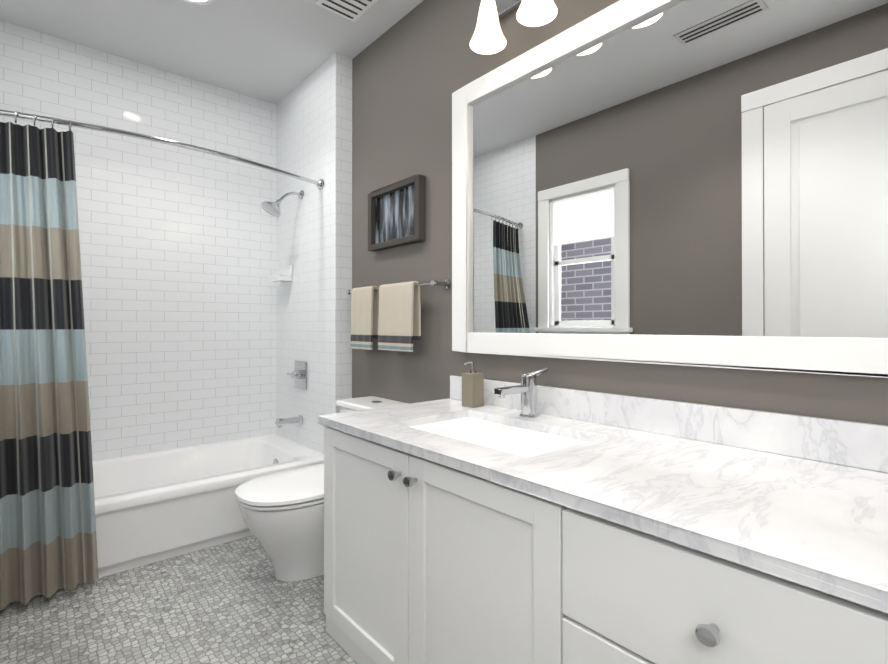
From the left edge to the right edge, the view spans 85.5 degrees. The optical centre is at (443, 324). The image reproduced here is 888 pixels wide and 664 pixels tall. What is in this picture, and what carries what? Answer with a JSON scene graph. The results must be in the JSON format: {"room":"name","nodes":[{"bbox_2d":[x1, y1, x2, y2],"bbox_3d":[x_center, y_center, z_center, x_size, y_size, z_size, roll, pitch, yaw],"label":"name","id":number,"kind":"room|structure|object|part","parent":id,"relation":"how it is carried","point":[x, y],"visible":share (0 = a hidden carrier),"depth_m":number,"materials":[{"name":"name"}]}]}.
{"room":"bathroom","nodes":[
{"label":"bathroom","id":0,"kind":"room"},
{"bbox_2d":[0,20,276,460],"bbox_3d":[-1.975,-0.252,3.231,2.148,2.915,0.118,0,0,-41],"label":"wall","id":1,"kind":"structure","parent":0,"point":[178,255],"depth_m":3.23,"materials":[{"name":"tile"}]},
{"bbox_2d":[0,535,356,663],"bbox_3d":[-0.565,1.228,1.596,2.148,0.060,4.425,0,0,-41],"label":"floor","id":2,"kind":"structure","parent":0,"point":[236,601],"depth_m":1.96,"materials":[{"name":"tile"}]},
{"bbox_2d":[10,434,323,602],"bbox_3d":[-1.678,1.023,2.792,1.789,0.360,0.920,0,0,-41],"label":"bathtub","id":3,"kind":"object","parent":2,"relation":"on","point":[154,506],"visible":0.54,"depth_m":2.61,"materials":[{"name":"white ceramic"}]},
{"bbox_2d":[235,396,408,581],"bbox_3d":[-0.600,0.812,2.435,0.861,0.778,0.472,0,0,-41],"label":"toilet","id":4,"kind":"object","parent":2,"relation":"on","point":[282,513],"visible":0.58,"depth_m":2.19,"materials":[{"name":"white ceramic"}]},
{"bbox_3d":[-0.699,0.777,2.349,0.599,0.030,0.458,0,0,-41],"label":"lid","id":5,"kind":"part","parent":4,"relation":"part of","materials":[{"name":"white ceramic"}]},
{"bbox_3d":[-0.701,0.806,2.347,0.582,0.016,0.448,0,0,-41],"label":"seat","id":6,"kind":"part","parent":4,"relation":"part of","materials":[{"name":"white plastic"}]},
{"bbox_2d":[318,362,887,663],"bbox_3d":[0.471,0.678,1.293,0.744,1.036,2.158,0,0,-41],"label":"bathroom vanity","id":7,"kind":"object","parent":2,"relation":"on","point":[476,518],"visible":1,"depth_m":1.16,"materials":[{"name":"white painted wood"},{"name":"marble"},{"name":"chrome"}]},
{"bbox_2d":[494,367,548,417],"bbox_3d":[0.296,0.264,1.841,0.259,0.189,0.075,0,0,-41],"label":"faucet","id":8,"kind":"object","parent":7,"relation":"on","point":[534,397],"depth_m":1.85,"materials":[{"name":"silver metal"}]},
{"bbox_2d":[0,0,423,104],"bbox_3d":[-0.565,-1.747,1.611,2.148,0.060,4.425,0,0,-41],"label":"ceiling","id":9,"kind":"structure","parent":0,"point":[275,52],"depth_m":2.82,"materials":[{"name":"white paint"}]},
{"bbox_2d":[184,0,212,4],"bbox_3d":[-1.294,-1.709,2.470,0.201,0.008,0.201,0,0,-41],"label":"recessed light","id":10,"kind":"object","parent":9,"relation":"in","point":[206,2],"visible":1,"depth_m":2.55,"materials":[{"name":"white"}]},
{"bbox_2d":[316,0,377,21],"bbox_3d":[-0.496,-1.708,2.521,0.236,0.009,0.307,0,0,-41],"label":"air vent","id":11,"kind":"object","parent":9,"relation":"attached to","point":[354,9],"depth_m":2.58,"materials":[{"name":"white metal"}]},
{"bbox_3d":[-0.500,-1.704,2.527,0.189,0.001,0.250,0,0,-41],"label":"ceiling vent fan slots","id":12,"kind":"part","parent":11,"relation":"part of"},
{"bbox_2d":[276,53,351,453],"bbox_3d":[-0.948,-0.251,3.415,0.118,2.915,0.950,0,0,-41],"label":"wall","id":13,"kind":"structure","parent":0,"point":[314,225],"depth_m":3.23,"materials":[{"name":"tile"}]},
{"bbox_2d":[269,265,292,282],"bbox_3d":[-1.204,-0.373,3.540,0.104,0.120,0.197,0,0,-41],"label":"soap dish","id":14,"kind":"object","parent":13,"relation":"attached to","point":[286,275],"visible":0.98,"depth_m":3.50,"materials":[{"name":"white ceramic"}]},
{"bbox_2d":[261,190,303,216],"bbox_3d":[-1.112,-0.840,3.302,0.279,0.212,0.149,0,0,-41],"label":"shower head","id":15,"kind":"object","parent":13,"relation":"attached to","point":[271,208],"visible":1,"depth_m":3.26},
{"bbox_2d":[275,415,302,427],"bbox_3d":[-1.074,0.673,3.329,0.177,0.065,0.071,0,0,-41],"label":"tub spout","id":16,"kind":"object","parent":13,"relation":"attached to","point":[279,422],"visible":0.98,"depth_m":3.31,"materials":[{"name":"silver metal"}]},
{"bbox_2d":[287,360,306,388],"bbox_3d":[-1.038,0.356,3.376,0.062,0.190,0.212,0,0,-41],"label":"shower valve","id":17,"kind":"object","parent":13,"relation":"attached to","point":[298,374],"visible":1,"depth_m":3.35,"materials":[{"name":"silver metal"}]},
{"bbox_2d":[352,0,887,425],"bbox_3d":[0.240,-0.257,2.223,0.118,2.915,4.307,0,0,-41],"label":"wall","id":18,"kind":"structure","parent":0,"point":[415,68],"depth_m":2.44,"materials":[{"name":"grey paint"}]},
{"bbox_2d":[368,174,425,250],"bbox_3d":[-0.276,-0.608,2.691,0.047,0.345,0.496,0,0,-41],"label":"picture frame","id":19,"kind":"object","parent":18,"relation":"attached to","point":[396,214],"visible":1,"depth_m":2.67,"materials":[{"name":"grey wood"}]},
{"bbox_2d":[375,185,413,243],"bbox_3d":[-0.265,-0.607,2.700,0.014,0.276,0.420,0,0,-41],"label":"art","id":20,"kind":"object","parent":19,"relation":"attached to","point":[394,210],"depth_m":2.70},
{"bbox_2d":[346,279,450,351],"bbox_3d":[-0.296,-0.038,2.659,0.120,0.366,0.877,0,0,-41],"label":"towel rail","id":21,"kind":"object","parent":18,"relation":"attached to","point":[388,316],"visible":1,"depth_m":2.58,"materials":[{"name":"beige fabric"}]},
{"bbox_2d":[350,286,378,349],"bbox_3d":[-0.463,-0.036,2.815,0.072,0.364,0.224,0,0,-41],"label":"towel","id":22,"kind":"object","parent":21,"relation":"hanging from","point":[364,300],"depth_m":2.77,"materials":[{"name":"fabric"}]},
{"bbox_2d":[378,281,420,351],"bbox_3d":[-0.241,-0.040,2.558,0.072,0.360,0.301,0,0,-41],"label":"towel","id":23,"kind":"object","parent":21,"relation":"hanging from","point":[399,319],"depth_m":2.50,"materials":[{"name":"fabric"}]},
{"bbox_2d":[470,0,556,53],"bbox_3d":[0.456,-1.300,1.704,0.237,0.315,1.003,0,0,-41],"label":"sconce","id":24,"kind":"object","parent":18,"relation":"attached to","point":[488,37],"visible":1,"depth_m":1.92,"materials":[{"name":"white glass"}]},
{"bbox_2d":[452,0,887,377],"bbox_3d":[0.739,-0.497,1.529,0.033,1.252,2.108,0,0,-41],"label":"mirror","id":25,"kind":"object","parent":18,"relation":"attached to","point":[701,183],"visible":1,"depth_m":1.51,"materials":[{"name":"white mirror"}]},
{"bbox_3d":[-1.332,-0.263,0.939,0.118,2.915,4.189,0,0,-41],"label":"wall","id":26,"kind":"structure","parent":0,"visible":0},
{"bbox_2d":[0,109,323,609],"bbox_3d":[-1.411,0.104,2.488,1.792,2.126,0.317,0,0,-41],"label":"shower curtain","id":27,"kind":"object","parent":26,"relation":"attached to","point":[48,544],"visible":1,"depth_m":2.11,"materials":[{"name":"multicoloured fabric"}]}
]}

